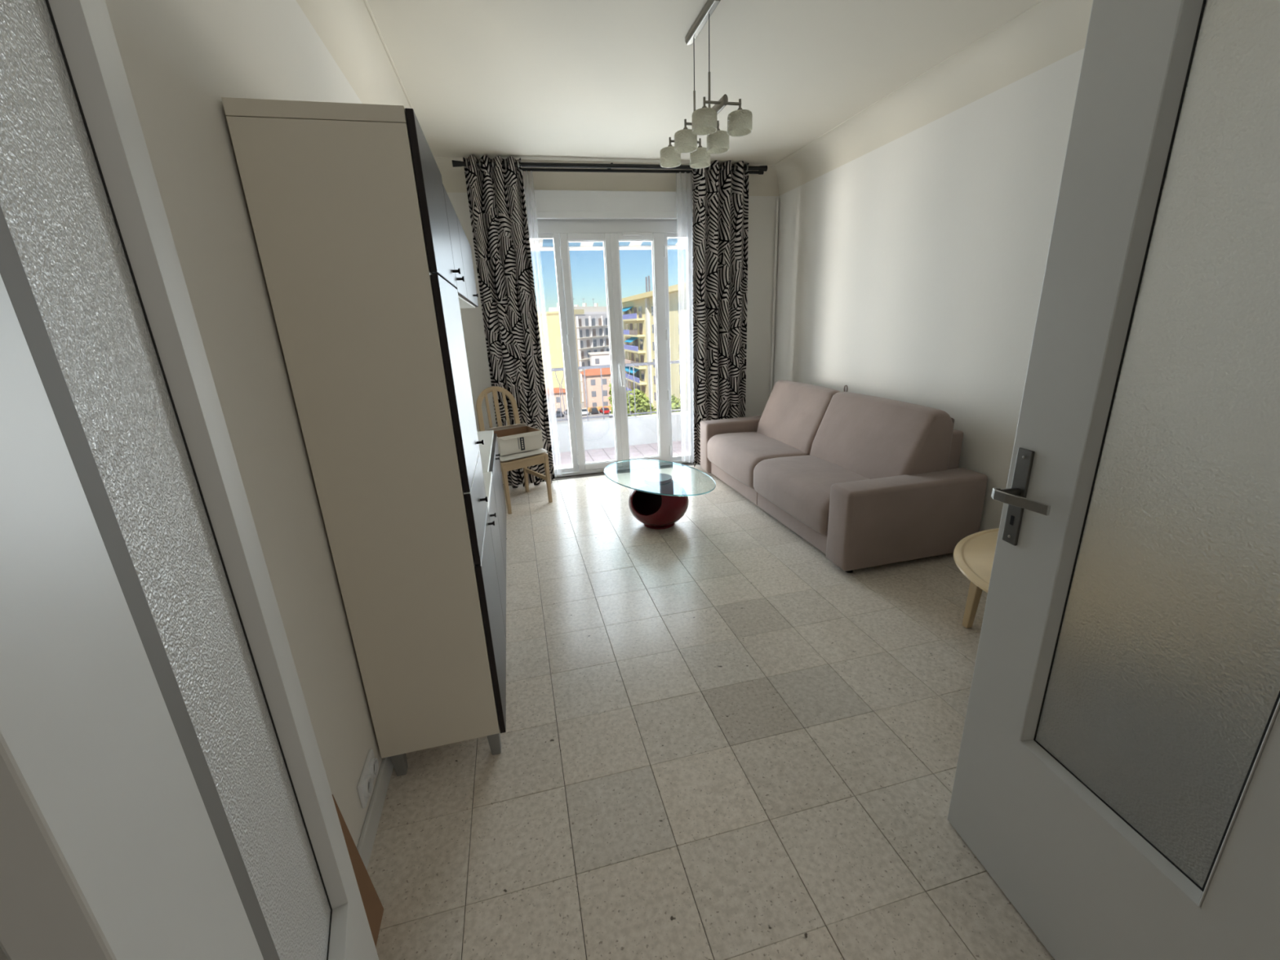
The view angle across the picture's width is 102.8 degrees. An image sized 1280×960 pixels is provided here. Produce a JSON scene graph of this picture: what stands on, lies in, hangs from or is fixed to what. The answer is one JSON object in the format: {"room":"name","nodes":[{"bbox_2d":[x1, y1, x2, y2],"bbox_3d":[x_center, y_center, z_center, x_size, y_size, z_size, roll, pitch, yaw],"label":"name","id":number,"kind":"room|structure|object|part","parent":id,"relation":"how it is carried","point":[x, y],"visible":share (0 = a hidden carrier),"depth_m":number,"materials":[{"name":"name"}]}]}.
{"room":"living room","nodes":[
{"label":"living room","id":0,"kind":"room"},
{"bbox_2d":[0,0,382,959],"bbox_3d":[-1.279,-0.585,2.423,0.120,3.165,5.210,-7,18,-13],"label":"wall","id":1,"kind":"structure","parent":0,"point":[180,58],"depth_m":1.21,"materials":[{"name":"white paint"}]},
{"bbox_2d":[0,0,378,959],"bbox_3d":[-0.511,0.282,0.622,0.045,2.092,0.638,-10,19,-24],"label":"door","id":2,"kind":"structure","parent":1,"relation":"in","point":[166,793],"depth_m":0.49,"materials":[{"name":"white paint"}]},
{"bbox_2d":[295,0,433,155],"bbox_3d":[-1.181,-1.849,1.992,0.181,0.225,4.860,-7,18,-13],"label":"trim","id":3,"kind":"structure","parent":1,"relation":"attached to","point":[349,30],"depth_m":2.35,"materials":[{"name":"white paint"}]},
{"bbox_2d":[356,748,378,808],"bbox_3d":[-0.844,0.928,1.594,0.022,0.084,0.150,-7,18,-13],"label":"wall socket","id":4,"kind":"object","parent":1,"relation":"attached to","point":[371,768],"visible":1,"depth_m":1.57,"materials":[{"name":"white plastic"}]},
{"bbox_2d":[364,775,373,797],"bbox_3d":[-0.832,0.937,1.562,0.014,0.060,0.060,-7,18,-13],"label":"outlet","id":5,"kind":"object","parent":4,"relation":"attached to","point":[368,780],"depth_m":1.56,"materials":[{"name":"white plastic"}]},
{"bbox_2d":[369,757,378,778],"bbox_3d":[-0.849,0.917,1.627,0.014,0.060,0.060,-7,18,-13],"label":"outlet","id":6,"kind":"object","parent":4,"relation":"attached to","point":[374,764],"depth_m":1.62,"materials":[{"name":"white plastic"}]},
{"bbox_2d":[356,756,393,869],"bbox_3d":[-1.138,0.708,2.764,0.014,0.087,4.860,-7,18,-13],"label":"baseboard","id":7,"kind":"structure","parent":1,"relation":"attached to","point":[369,830],"depth_m":1.60,"materials":[{"name":"white paint"}]},
{"bbox_2d":[442,183,467,300],"bbox_3d":[-0.946,-0.929,2.064,0.445,0.370,0.519,-7,18,-13],"label":"upper cabinet","id":8,"kind":"object","parent":1,"relation":"attached to","point":[451,215],"visible":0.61,"depth_m":2.06,"materials":[{"name":"white laminate"}]},
{"bbox_3d":[-0.688,-0.772,1.962,0.026,0.021,0.021,-7,18,-13],"label":"knob","id":9,"kind":"part","parent":8,"relation":"part of","materials":[{"name":"black metal"}]},
{"bbox_2d":[456,215,478,308],"bbox_3d":[-1.129,-1.139,2.770,0.445,0.370,0.991,-7,18,-13],"label":"upper cabinet","id":10,"kind":"object","parent":1,"relation":"attached to","point":[472,300],"visible":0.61,"depth_m":2.72,"materials":[{"name":"white laminate"}]},
{"bbox_2d":[446,192,778,484],"bbox_3d":[-0.218,-1.458,5.090,3.300,3.165,0.220,-7,18,-13],"label":"wall","id":11,"kind":"structure","parent":0,"point":[762,209],"depth_m":5.08,"materials":[{"name":"white paint"}]},
{"bbox_2d":[433,156,778,195],"bbox_3d":[-0.229,-2.674,4.521,3.300,0.225,0.181,-7,18,-13],"label":"trim","id":12,"kind":"structure","parent":11,"relation":"attached to","point":[453,179],"depth_m":4.54,"materials":[{"name":"white paint"}]},
{"bbox_2d":[529,237,685,251],"bbox_3d":[-0.309,-2.998,5.774,4.600,0.492,1.907,-7,18,-13],"label":"awning","id":13,"kind":"object","parent":11,"relation":"attached to","point":[673,243],"visible":0.04,"depth_m":6.65,"materials":[{"name":"white fabric"}]},
{"bbox_2d":[524,189,692,219],"bbox_3d":[-0.271,-2.491,4.629,1.720,0.225,0.040,-7,18,-13],"label":"trim","id":14,"kind":"structure","parent":11,"relation":"attached to","point":[540,204],"depth_m":4.61,"materials":[{"name":"white paint"}]},
{"bbox_2d":[452,160,767,171],"bbox_3d":[-0.196,-2.710,4.462,2.730,0.068,0.262,-7,18,-13],"label":"curtain rod","id":15,"kind":"object","parent":11,"relation":"attached to","point":[455,163],"visible":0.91,"depth_m":4.31,"materials":[{"name":"black metal"}]},
{"bbox_2d":[462,154,555,488],"bbox_3d":[-1.124,-1.272,4.534,0.488,2.787,0.119,-7,18,-13],"label":"curtain","id":16,"kind":"object","parent":15,"relation":"hanging from","point":[495,194],"visible":0.88,"depth_m":4.42,"materials":[{"name":"fabric"}]},
{"bbox_2d":[521,168,764,174],"bbox_3d":[-0.004,-2.733,4.514,2.380,0.049,0.033,-7,18,-13],"label":"curtain rod","id":17,"kind":"object","parent":15,"relation":"attached to","point":[564,170],"visible":0.72,"depth_m":4.46,"materials":[{"name":"black metal"}]},
{"bbox_2d":[692,160,749,466],"bbox_3d":[0.776,-1.494,4.960,0.558,2.797,0.117,-7,18,-13],"label":"curtain","id":18,"kind":"object","parent":15,"relation":"hanging from","point":[720,197],"visible":0.83,"depth_m":4.87,"materials":[{"name":"fabric"}]},
{"bbox_2d":[527,218,693,477],"bbox_3d":[-0.225,-1.301,5.043,1.635,2.495,0.152,-7,18,-13],"label":"window","id":19,"kind":"structure","parent":11,"relation":"in","point":[562,232],"depth_m":4.99,"materials":[{"name":"white plastic"}]},
{"bbox_3d":[-0.853,-1.157,4.962,0.220,2.250,0.038,-7,18,-13],"label":"light rail","id":20,"kind":"part","parent":19,"relation":"part of","materials":[{"name":"white plastic"}]},
{"bbox_3d":[-0.502,-2.240,4.713,0.343,0.061,0.061,-7,18,-13],"label":"rail","id":21,"kind":"part","parent":19,"relation":"part of","materials":[{"name":"white plastic"}]},
{"bbox_3d":[-0.408,-0.156,5.358,0.343,0.065,0.061,-7,18,-13],"label":"rail","id":22,"kind":"part","parent":19,"relation":"part of","materials":[{"name":"white plastic"}]},
{"bbox_3d":[-0.204,-1.091,5.079,0.026,0.130,0.012,-7,18,-13],"label":"handle","id":23,"kind":"part","parent":19,"relation":"part of","materials":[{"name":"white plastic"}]},
{"bbox_3d":[-0.186,-1.039,5.069,0.041,0.235,0.037,-7,18,-13],"label":"lever","id":24,"kind":"part","parent":19,"relation":"part of","materials":[{"name":"white plastic"}]},
{"bbox_3d":[-0.048,-2.292,4.816,0.341,0.061,0.061,-7,18,-13],"label":"rail","id":25,"kind":"part","parent":19,"relation":"part of","materials":[{"name":"white plastic"}]},
{"bbox_2d":[622,231,652,235],"bbox_3d":[-0.026,-2.300,4.776,0.285,0.027,0.016,-7,18,-13],"label":"vent","id":26,"kind":"object","parent":19,"relation":"attached to","point":[624,233],"depth_m":4.78,"materials":[{"name":"white plastic"}]},
{"bbox_3d":[0.045,-0.208,5.461,0.341,0.065,0.061,-7,18,-13],"label":"rail","id":27,"kind":"part","parent":19,"relation":"part of","materials":[{"name":"white plastic"}]},
{"bbox_3d":[0.400,-1.300,5.245,0.205,2.250,0.038,-7,18,-13],"label":"light rail","id":28,"kind":"part","parent":19,"relation":"part of","materials":[{"name":"white plastic"}]},
{"bbox_2d":[549,411,688,453],"bbox_3d":[-0.307,-0.505,6.572,6.800,0.580,0.150,-7,18,-13],"label":"wall","id":29,"kind":"structure","parent":0,"point":[598,433],"depth_m":6.47,"materials":[{"name":"paint"}]},
{"bbox_2d":[543,360,688,423],"bbox_3d":[-0.332,-1.100,6.383,6.800,0.668,0.044,-7,18,-13],"label":"balcony railing","id":30,"kind":"object","parent":29,"relation":"on","point":[680,362],"visible":0.29,"depth_m":6.35,"materials":[{"name":"grey metal"}]},
{"bbox_3d":[-0.346,-1.403,6.289,6.800,0.033,0.044,-7,18,-13],"label":"hand rail","id":31,"kind":"part","parent":30,"relation":"part of","materials":[{"name":"grey metal"}]},
{"bbox_3d":[-0.320,-0.817,6.470,6.800,0.015,0.016,-7,18,-13],"label":"rail","id":32,"kind":"part","parent":30,"relation":"part of","materials":[{"name":"grey paint"}]},
{"bbox_2d":[552,440,688,468],"bbox_3d":[-0.184,-0.205,6.182,6.800,0.227,1.100,-7,18,-13],"label":"floor","id":33,"kind":"structure","parent":0,"point":[562,460],"depth_m":6.19,"materials":[{"name":"tile"}]},
{"bbox_2d":[366,0,1042,165],"bbox_3d":[0.320,-2.207,2.330,3.400,0.150,5.160,-7,18,-13],"label":"ceiling","id":34,"kind":"structure","parent":0,"point":[571,80],"depth_m":2.77,"materials":[{"name":"white paint"}]},
{"bbox_2d":[659,0,752,168],"bbox_3d":[0.295,-1.881,2.439,0.279,0.535,0.616,-7,18,-13],"label":"pendant lamp","id":35,"kind":"object","parent":34,"relation":"hanging from","point":[740,122],"visible":1,"depth_m":2.43,"materials":[{"name":"silver metal"}]},
{"bbox_3d":[0.162,-1.722,2.724,0.111,0.074,0.111,-7,18,-13],"label":"lamp shade","id":36,"kind":"part","parent":35,"relation":"part of","materials":[{"name":"white glass"}]},
{"bbox_3d":[0.223,-1.652,2.491,0.111,0.074,0.111,-7,18,-13],"label":"lamp shade","id":37,"kind":"part","parent":35,"relation":"part of","materials":[{"name":"white glass"}]},
{"bbox_3d":[0.273,-1.845,2.554,0.011,0.170,0.011,-7,18,-13],"label":"stem","id":38,"kind":"part","parent":35,"relation":"part of","materials":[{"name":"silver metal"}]},
{"bbox_3d":[0.325,-1.740,2.760,0.111,0.074,0.111,-7,18,-13],"label":"lamp shade","id":39,"kind":"part","parent":35,"relation":"part of","materials":[{"name":"white glass"}]},
{"bbox_3d":[0.301,-1.731,2.488,0.176,0.011,0.012,-7,18,-13],"label":"arm","id":40,"kind":"part","parent":35,"relation":"part of","materials":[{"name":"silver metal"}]},
{"bbox_3d":[0.284,-1.582,2.254,0.111,0.074,0.111,-7,18,-13],"label":"lamp shade","id":41,"kind":"part","parent":35,"relation":"part of","materials":[{"name":"white glass"}]},
{"bbox_3d":[0.321,-1.790,2.368,0.011,0.170,0.011,-7,18,-13],"label":"stem","id":42,"kind":"part","parent":35,"relation":"part of","materials":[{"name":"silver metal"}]},
{"bbox_3d":[0.386,-1.671,2.528,0.111,0.074,0.111,-7,18,-13],"label":"lamp shade","id":43,"kind":"part","parent":35,"relation":"part of","materials":[{"name":"white glass"}]},
{"bbox_3d":[0.363,-1.661,2.251,0.176,0.011,0.012,-7,18,-13],"label":"arm","id":44,"kind":"part","parent":35,"relation":"part of","materials":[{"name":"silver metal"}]},
{"bbox_3d":[0.447,-1.601,2.291,0.111,0.074,0.111,-7,18,-13],"label":"lamp shade","id":45,"kind":"part","parent":35,"relation":"part of","materials":[{"name":"white glass"}]},
{"bbox_2d":[366,462,1054,959],"bbox_3d":[0.379,1.066,1.868,4.117,0.200,7.900,-7,18,-13],"label":"floor","id":46,"kind":"structure","parent":0,"point":[722,740],"depth_m":1.79,"materials":[{"name":"tile"}]},
{"bbox_2d":[332,794,383,946],"bbox_3d":[-0.690,1.064,1.124,0.088,0.335,0.595,-7,18,-13],"label":"cardboard sheet","id":47,"kind":"object","parent":46,"relation":"on","point":[373,907],"visible":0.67,"depth_m":1.34,"materials":[{"name":"brown cardboard"}]},
{"bbox_2d":[221,97,506,776],"bbox_3d":[-0.772,-0.017,1.782,0.435,2.015,0.588,-7,18,-13],"label":"wardrobe","id":48,"kind":"object","parent":46,"relation":"on","point":[346,204],"visible":1,"depth_m":1.43,"materials":[{"name":"beige laminate"}]},
{"bbox_3d":[-0.837,-0.959,1.485,0.388,0.036,0.588,-7,18,-13],"label":"panel","id":49,"kind":"part","parent":48,"relation":"part of","materials":[{"name":"beige laminate"}]},
{"bbox_3d":[-0.630,-0.816,1.581,0.019,0.374,0.585,-7,18,-13],"label":"door","id":50,"kind":"part","parent":48,"relation":"part of","materials":[{"name":"white wood"}]},
{"bbox_3d":[-0.865,-0.130,2.031,0.388,1.863,0.018,-7,18,-13],"label":"panel","id":51,"kind":"part","parent":48,"relation":"part of","materials":[{"name":"black laminate"}]},
{"bbox_3d":[-0.609,-0.337,1.729,0.019,0.616,0.585,-7,18,-13],"label":"door","id":52,"kind":"part","parent":48,"relation":"part of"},
{"bbox_3d":[-0.651,-0.742,1.814,0.026,0.021,0.021,-7,18,-13],"label":"knob","id":53,"kind":"part","parent":48,"relation":"part of","materials":[{"name":"black metal"}]},
{"bbox_3d":[-0.591,0.075,1.857,0.019,0.236,0.585,-7,18,-13],"label":"drawer","id":54,"kind":"part","parent":48,"relation":"part of","materials":[{"name":"white wood"}]},
{"bbox_3d":[-0.625,-0.147,1.998,0.026,0.021,0.021,-7,18,-13],"label":"knob","id":55,"kind":"part","parent":48,"relation":"part of","materials":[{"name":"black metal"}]},
{"bbox_3d":[-0.568,0.071,1.857,0.026,0.021,0.021,-7,18,-13],"label":"knob","id":56,"kind":"part","parent":48,"relation":"part of","materials":[{"name":"black metal"}]},
{"bbox_3d":[-0.571,0.506,1.990,0.019,0.655,0.585,-7,18,-13],"label":"door","id":57,"kind":"part","parent":48,"relation":"part of","materials":[{"name":"white wood"}]},
{"bbox_3d":[-0.609,0.179,2.094,0.026,0.021,0.021,-7,18,-13],"label":"knob","id":58,"kind":"part","parent":48,"relation":"part of","materials":[{"name":"black metal"}]},
{"bbox_2d":[477,430,506,575],"bbox_3d":[-1.106,0.171,3.355,0.435,0.757,1.190,-7,18,-13],"label":"base cabinet","id":59,"kind":"object","parent":46,"relation":"on","point":[489,451],"visible":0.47,"depth_m":3.25,"materials":[{"name":"white laminate"}]},
{"bbox_3d":[-1.144,-0.177,3.241,0.389,0.022,1.190,-7,18,-13],"label":"panel","id":60,"kind":"part","parent":59,"relation":"part of","materials":[{"name":"white laminate"}]},
{"bbox_3d":[-0.860,0.191,3.105,0.019,0.618,0.592,-7,18,-13],"label":"door","id":61,"kind":"part","parent":59,"relation":"part of","materials":[{"name":"white wood"}]},
{"bbox_3d":[-1.004,0.026,3.658,0.019,0.618,0.592,-7,18,-13],"label":"door","id":62,"kind":"part","parent":59,"relation":"part of","materials":[{"name":"white wood"}]},
{"bbox_2d":[483,471,506,636],"bbox_3d":[-0.889,0.419,2.522,0.435,0.757,0.596,-7,18,-13],"label":"base cabinet","id":63,"kind":"object","parent":46,"relation":"on","point":[487,476],"visible":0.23,"depth_m":2.50,"materials":[{"name":"white laminate"}]},
{"bbox_3d":[-0.917,0.070,2.410,0.409,0.022,0.596,-7,18,-13],"label":"panel","id":64,"kind":"part","parent":63,"relation":"part of","materials":[{"name":"white laminate"}]},
{"bbox_2d":[475,386,552,514],"bbox_3d":[-1.106,-0.286,4.412,0.430,1.006,0.493,-16,22,-37],"label":"dining chair","id":65,"kind":"object","parent":46,"relation":"on","point":[524,462],"visible":0.59,"depth_m":4.40,"materials":[{"name":"brown wood"}]},
{"bbox_3d":[-1.101,0.076,4.214,0.034,0.430,0.036,-16,22,-37],"label":"leg","id":66,"kind":"part","parent":65,"relation":"part of","materials":[{"name":"brown wood"}]},
{"bbox_2d":[499,448,547,461],"bbox_3d":[-1.083,-0.249,4.397,0.430,0.049,0.430,-16,22,-37],"label":"seat cushion","id":67,"kind":"object","parent":65,"relation":"on","point":[517,455],"visible":0.29,"depth_m":4.23,"materials":[{"name":"beige fabric"}]},
{"bbox_2d":[486,422,543,456],"bbox_3d":[-1.083,-0.349,4.324,0.469,0.189,0.315,-14,21,-33],"label":"cardboard box","id":68,"kind":"object","parent":67,"relation":"on","point":[517,437],"visible":0.91,"depth_m":4.27,"materials":[{"name":"white cardboard"}]},
{"bbox_3d":[-1.086,-0.217,4.412,0.430,0.019,0.440,-16,22,-37],"label":"seat","id":69,"kind":"part","parent":65,"relation":"part of","materials":[{"name":"brown wood"}]},
{"bbox_3d":[-1.064,-0.090,4.746,0.034,0.430,0.050,-16,22,-37],"label":"leg","id":70,"kind":"part","parent":65,"relation":"part of","materials":[{"name":"brown wood"}]},
{"bbox_3d":[-0.801,-0.010,4.449,0.034,0.430,0.036,-16,22,-37],"label":"leg","id":71,"kind":"part","parent":65,"relation":"part of","materials":[{"name":"brown wood"}]},
{"bbox_2d":[604,458,715,528],"bbox_3d":[0.133,0.145,3.896,0.724,0.381,1.047,-7,18,-13],"label":"coffee table","id":72,"kind":"object","parent":46,"relation":"on","point":[658,501],"visible":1,"depth_m":3.77,"materials":[{"name":"red paint"}]},
{"bbox_3d":[0.132,-0.033,3.842,0.661,0.009,1.090,-14,20,-32],"label":"glass","id":73,"kind":"part","parent":72,"relation":"part of","materials":[{"name":"clear glass"}]},
{"bbox_2d":[700,380,987,573],"bbox_3d":[1.330,-0.259,4.065,0.971,0.951,2.400,-7,18,-13],"label":"sofa","id":74,"kind":"object","parent":46,"relation":"on","point":[867,481],"visible":0.99,"depth_m":3.28,"materials":[{"name":"beige fabric"}]},
{"bbox_3d":[1.083,-0.379,5.146,0.950,0.492,0.205,-7,18,-13],"label":"arm","id":75,"kind":"part","parent":74,"relation":"part of"},
{"bbox_2d":[706,431,809,488],"bbox_3d":[1.123,-0.220,4.556,0.776,0.286,0.992,-7,18,-13],"label":"seat cushion","id":76,"kind":"object","parent":74,"relation":"on","point":[735,454],"depth_m":4.36,"materials":[{"name":"beige fabric"}]},
{"bbox_2d":[756,380,840,454],"bbox_3d":[1.384,-0.578,4.484,0.372,0.517,0.930,-7,18,-13],"label":"cushion","id":77,"kind":"object","parent":74,"relation":"on","point":[793,413],"depth_m":4.35,"materials":[{"name":"beige fabric"}]},
{"bbox_2d":[753,455,869,536],"bbox_3d":[1.363,0.054,3.636,0.776,0.286,0.992,-7,18,-13],"label":"seat cushion","id":78,"kind":"object","parent":74,"relation":"on","point":[798,486],"depth_m":3.50,"materials":[{"name":"beige fabric"}]},
{"bbox_2d":[809,391,954,479],"bbox_3d":[1.621,-0.307,3.574,0.372,0.517,1.032,-7,18,-13],"label":"cushion","id":79,"kind":"object","parent":74,"relation":"on","point":[867,437],"depth_m":3.36,"materials":[{"name":"beige fabric"}]},
{"bbox_3d":[1.614,0.229,3.104,0.950,0.492,0.205,-7,18,-13],"label":"arm","id":80,"kind":"part","parent":74,"relation":"part of"},
{"bbox_3d":[1.717,-0.226,4.176,0.170,0.716,1.970,-7,18,-13],"label":"frame","id":81,"kind":"part","parent":74,"relation":"part of","materials":[{"name":"beige fabric"}]},
{"bbox_2d":[953,528,999,628],"bbox_3d":[1.849,0.589,2.092,1.020,0.451,1.020,-7,18,-13],"label":"round table","id":82,"kind":"object","parent":46,"relation":"on","point":[974,554],"visible":0.18,"depth_m":2.28,"materials":[{"name":"brown wood"}]},
{"bbox_3d":[1.596,0.521,2.419,0.048,0.410,0.059,-7,18,-13],"label":"leg","id":83,"kind":"part","parent":82,"relation":"part of","materials":[{"name":"brown wood"}]},
{"bbox_2d":[773,48,1084,532],"bbox_3d":[2.036,-0.966,3.173,0.120,3.165,5.210,-7,18,-13],"label":"wall","id":84,"kind":"structure","parent":0,"point":[911,269],"depth_m":3.24,"materials":[{"name":"white paint"}]},
{"bbox_2d":[769,198,778,394],"bbox_3d":[1.396,-1.512,5.353,0.026,2.575,0.026,-7,18,-13],"label":"trim","id":85,"kind":"structure","parent":84,"relation":"attached to","point":[777,199],"depth_m":5.22,"materials":[{"name":"white paint"}]},
{"bbox_2d":[770,0,1093,195],"bbox_3d":[1.861,-2.199,2.680,0.181,0.225,4.860,-7,18,-13],"label":"trim","id":86,"kind":"structure","parent":84,"relation":"attached to","point":[1048,32],"depth_m":2.95,"materials":[{"name":"white paint"}]},
{"bbox_3d":[0.601,-0.023,0.333,4.117,3.165,0.100,-7,18,-13],"label":"wall","id":87,"kind":"structure","parent":0,"visible":0},
{"bbox_2d":[947,0,1279,959],"bbox_3d":[0.917,0.132,0.901,0.115,2.092,0.708,-5,17,-6],"label":"door","id":88,"kind":"structure","parent":87,"relation":"in","point":[1117,779],"depth_m":0.94,"materials":[{"name":"white paint"}]},
{"bbox_3d":[0.887,0.041,1.199,0.007,0.232,0.039,-5,17,-6],"label":"handle plate","id":89,"kind":"part","parent":88,"relation":"part of","materials":[{"name":"metal"}]},
{"bbox_3d":[0.838,0.047,1.133,0.024,0.027,0.137,-5,17,-6],"label":"lever","id":90,"kind":"part","parent":88,"relation":"part of","materials":[{"name":"metal"}]},
{"bbox_3d":[0.950,-0.022,0.856,0.005,1.479,0.357,-5,17,-6],"label":"glass pane","id":91,"kind":"part","parent":88,"relation":"part of","materials":[{"name":"white glass"}]},
{"label":"outside","id":92,"kind":"structure","parent":0,"visible":0},
{"bbox_2d":[547,402,613,422],"bbox_3d":[0.998,-45.565,223.279,410.000,1.000,400.000,-7,18,-13],"label":"ground","id":93,"kind":"structure","parent":92,"point":[551,417],"depth_m":128.51,"materials":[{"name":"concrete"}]},
{"bbox_2d":[545,387,567,413],"bbox_3d":[-23.276,-20.134,138.498,8.100,9.600,7.200,-7,18,-13],"label":"house","id":94,"kind":"structure","parent":93,"relation":"on","point":[556,392],"depth_m":135.42,"materials":[{"name":"paint"}]},
{"bbox_2d":[555,409,563,417],"bbox_3d":[-20.494,-16.883,129.450,1.800,1.500,4.260,-5,17,-9],"label":"car","id":95,"kind":"object","parent":93,"relation":"on","point":[557,412],"visible":0.88,"depth_m":127.79,"materials":[{"name":"paint"}]},
{"bbox_2d":[537,297,625,403],"bbox_3d":[-17.268,-40.814,158.923,27.959,29.500,27.386,-7,18,-13],"label":"apartment block","id":96,"kind":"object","parent":93,"relation":"on","point":[591,322],"visible":0.38,"depth_m":149.79,"materials":[{"name":"grey paint"}]},
{"bbox_2d":[581,408,588,415],"bbox_3d":[-14.193,-17.606,130.875,1.800,1.500,4.260,-5,17,-9],"label":"car","id":97,"kind":"object","parent":93,"relation":"on","point":[584,410],"visible":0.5,"depth_m":129.22,"materials":[{"name":"paint"}]},
{"bbox_2d":[589,407,598,414],"bbox_3d":[-11.941,-17.956,131.680,1.800,1.500,4.260,-7,18,-14],"label":"car","id":98,"kind":"object","parent":93,"relation":"on","point":[593,410],"visible":1,"depth_m":130.16,"materials":[{"name":"paint"}]},
{"bbox_2d":[581,405,611,411],"bbox_3d":[-11.650,-18.723,134.794,8.300,1.100,0.300,-7,18,-13],"label":"barrier","id":99,"kind":"object","parent":93,"relation":"on","point":[608,406],"visible":0.29,"depth_m":134.83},
{"bbox_2d":[588,351,610,365],"bbox_3d":[-11.079,-29.795,148.315,6.400,14.200,3.900,-7,18,-13],"label":"house","id":100,"kind":"structure","parent":93,"relation":"on","point":[597,358],"depth_m":145.15,"materials":[{"name":"white paint"}]},
{"bbox_2d":[579,367,626,407],"bbox_3d":[-7.584,-25.508,139.372,15.900,11.000,10.200,-7,18,-13],"label":"house","id":101,"kind":"structure","parent":93,"relation":"on","point":[593,376],"depth_m":134.40,"materials":[{"name":"concrete"}]},
{"bbox_2d":[599,407,609,413],"bbox_3d":[-9.107,-17.886,131.041,1.800,1.500,4.260,-9,18,-20],"label":"car","id":102,"kind":"object","parent":93,"relation":"on","point":[606,410],"visible":0.73,"depth_m":129.65,"materials":[{"name":"paint"}]},
{"bbox_2d":[607,382,628,414],"bbox_3d":[-4.069,-14.549,102.086,4.347,11.813,4.364,-7,18,-13],"label":"tree","id":103,"kind":"object","parent":93,"relation":"on","point":[610,397],"visible":0.06,"depth_m":101.40,"materials":[{"name":"green plant"}]},
{"bbox_2d":[626,388,657,416],"bbox_3d":[-0.102,-9.041,83.430,5.903,11.978,6.091,-7,18,-13],"label":"tree","id":104,"kind":"object","parent":93,"relation":"on","point":[642,404],"visible":0.41,"depth_m":81.16,"materials":[{"name":"green plant"}]},
{"bbox_2d":[622,275,688,413],"bbox_3d":[8.902,-22.806,94.894,16.250,30.700,52.800,-7,18,-13],"label":"apartment block","id":105,"kind":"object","parent":93,"relation":"on","point":[637,310],"visible":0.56,"depth_m":94.56,"materials":[{"name":"yellow paint"}]},
{"bbox_3d":[-3.578,-34.559,108.362,0.080,0.950,10.400,-7,18,-13],"label":"railing panel","id":106,"kind":"part","parent":105,"relation":"part of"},
{"bbox_3d":[-3.447,-31.648,109.263,0.080,0.950,10.400,-7,18,-13],"label":"railing panel","id":107,"kind":"part","parent":105,"relation":"part of","materials":[{"name":"glass"}]},
{"bbox_3d":[-3.317,-28.737,110.163,0.080,0.950,10.400,-7,18,-13],"label":"railing panel","id":108,"kind":"part","parent":105,"relation":"part of","materials":[{"name":"glass"}]},
{"bbox_3d":[-3.187,-25.826,111.064,0.080,0.950,10.400,-7,18,-13],"label":"railing panel","id":109,"kind":"part","parent":105,"relation":"part of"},
{"bbox_3d":[-3.056,-22.915,111.965,0.080,0.950,10.400,-7,18,-13],"label":"railing panel","id":110,"kind":"part","parent":105,"relation":"part of","materials":[{"name":"glass"}]},
{"bbox_3d":[-1.459,-32.137,100.225,0.080,0.950,6.700,-7,18,-13],"label":"railing panel","id":111,"kind":"part","parent":105,"relation":"part of","materials":[{"name":"glass"}]},
{"bbox_3d":[-1.328,-29.226,101.126,0.080,0.950,6.700,-7,18,-13],"label":"railing panel","id":112,"kind":"part","parent":105,"relation":"part of","materials":[{"name":"glass"}]},
{"bbox_3d":[-1.198,-26.315,102.027,0.080,0.950,6.700,-7,18,-13],"label":"railing panel","id":113,"kind":"part","parent":105,"relation":"part of","materials":[{"name":"glass"}]},
{"bbox_3d":[-1.068,-23.404,102.927,0.080,0.950,6.700,-7,18,-13],"label":"railing panel","id":114,"kind":"part","parent":105,"relation":"part of","materials":[{"name":"glass"}]},
{"bbox_3d":[-0.937,-20.493,103.828,0.080,0.950,6.700,-7,18,-13],"label":"railing panel","id":115,"kind":"part","parent":105,"relation":"part of","materials":[{"name":"glass"}]},
{"bbox_3d":[8.643,-33.473,91.651,15.800,0.800,52.800,-7,18,-13],"label":"roof cornice","id":116,"kind":"part","parent":105,"relation":"part of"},
{"bbox_2d":[671,394,684,412],"bbox_3d":[5.254,-7.585,78.673,4.530,11.550,4.817,0,17,7],"label":"tree","id":117,"kind":"object","parent":93,"relation":"on","point":[676,405],"visible":0.17,"depth_m":76.47,"materials":[{"name":"green plant"}]}
]}

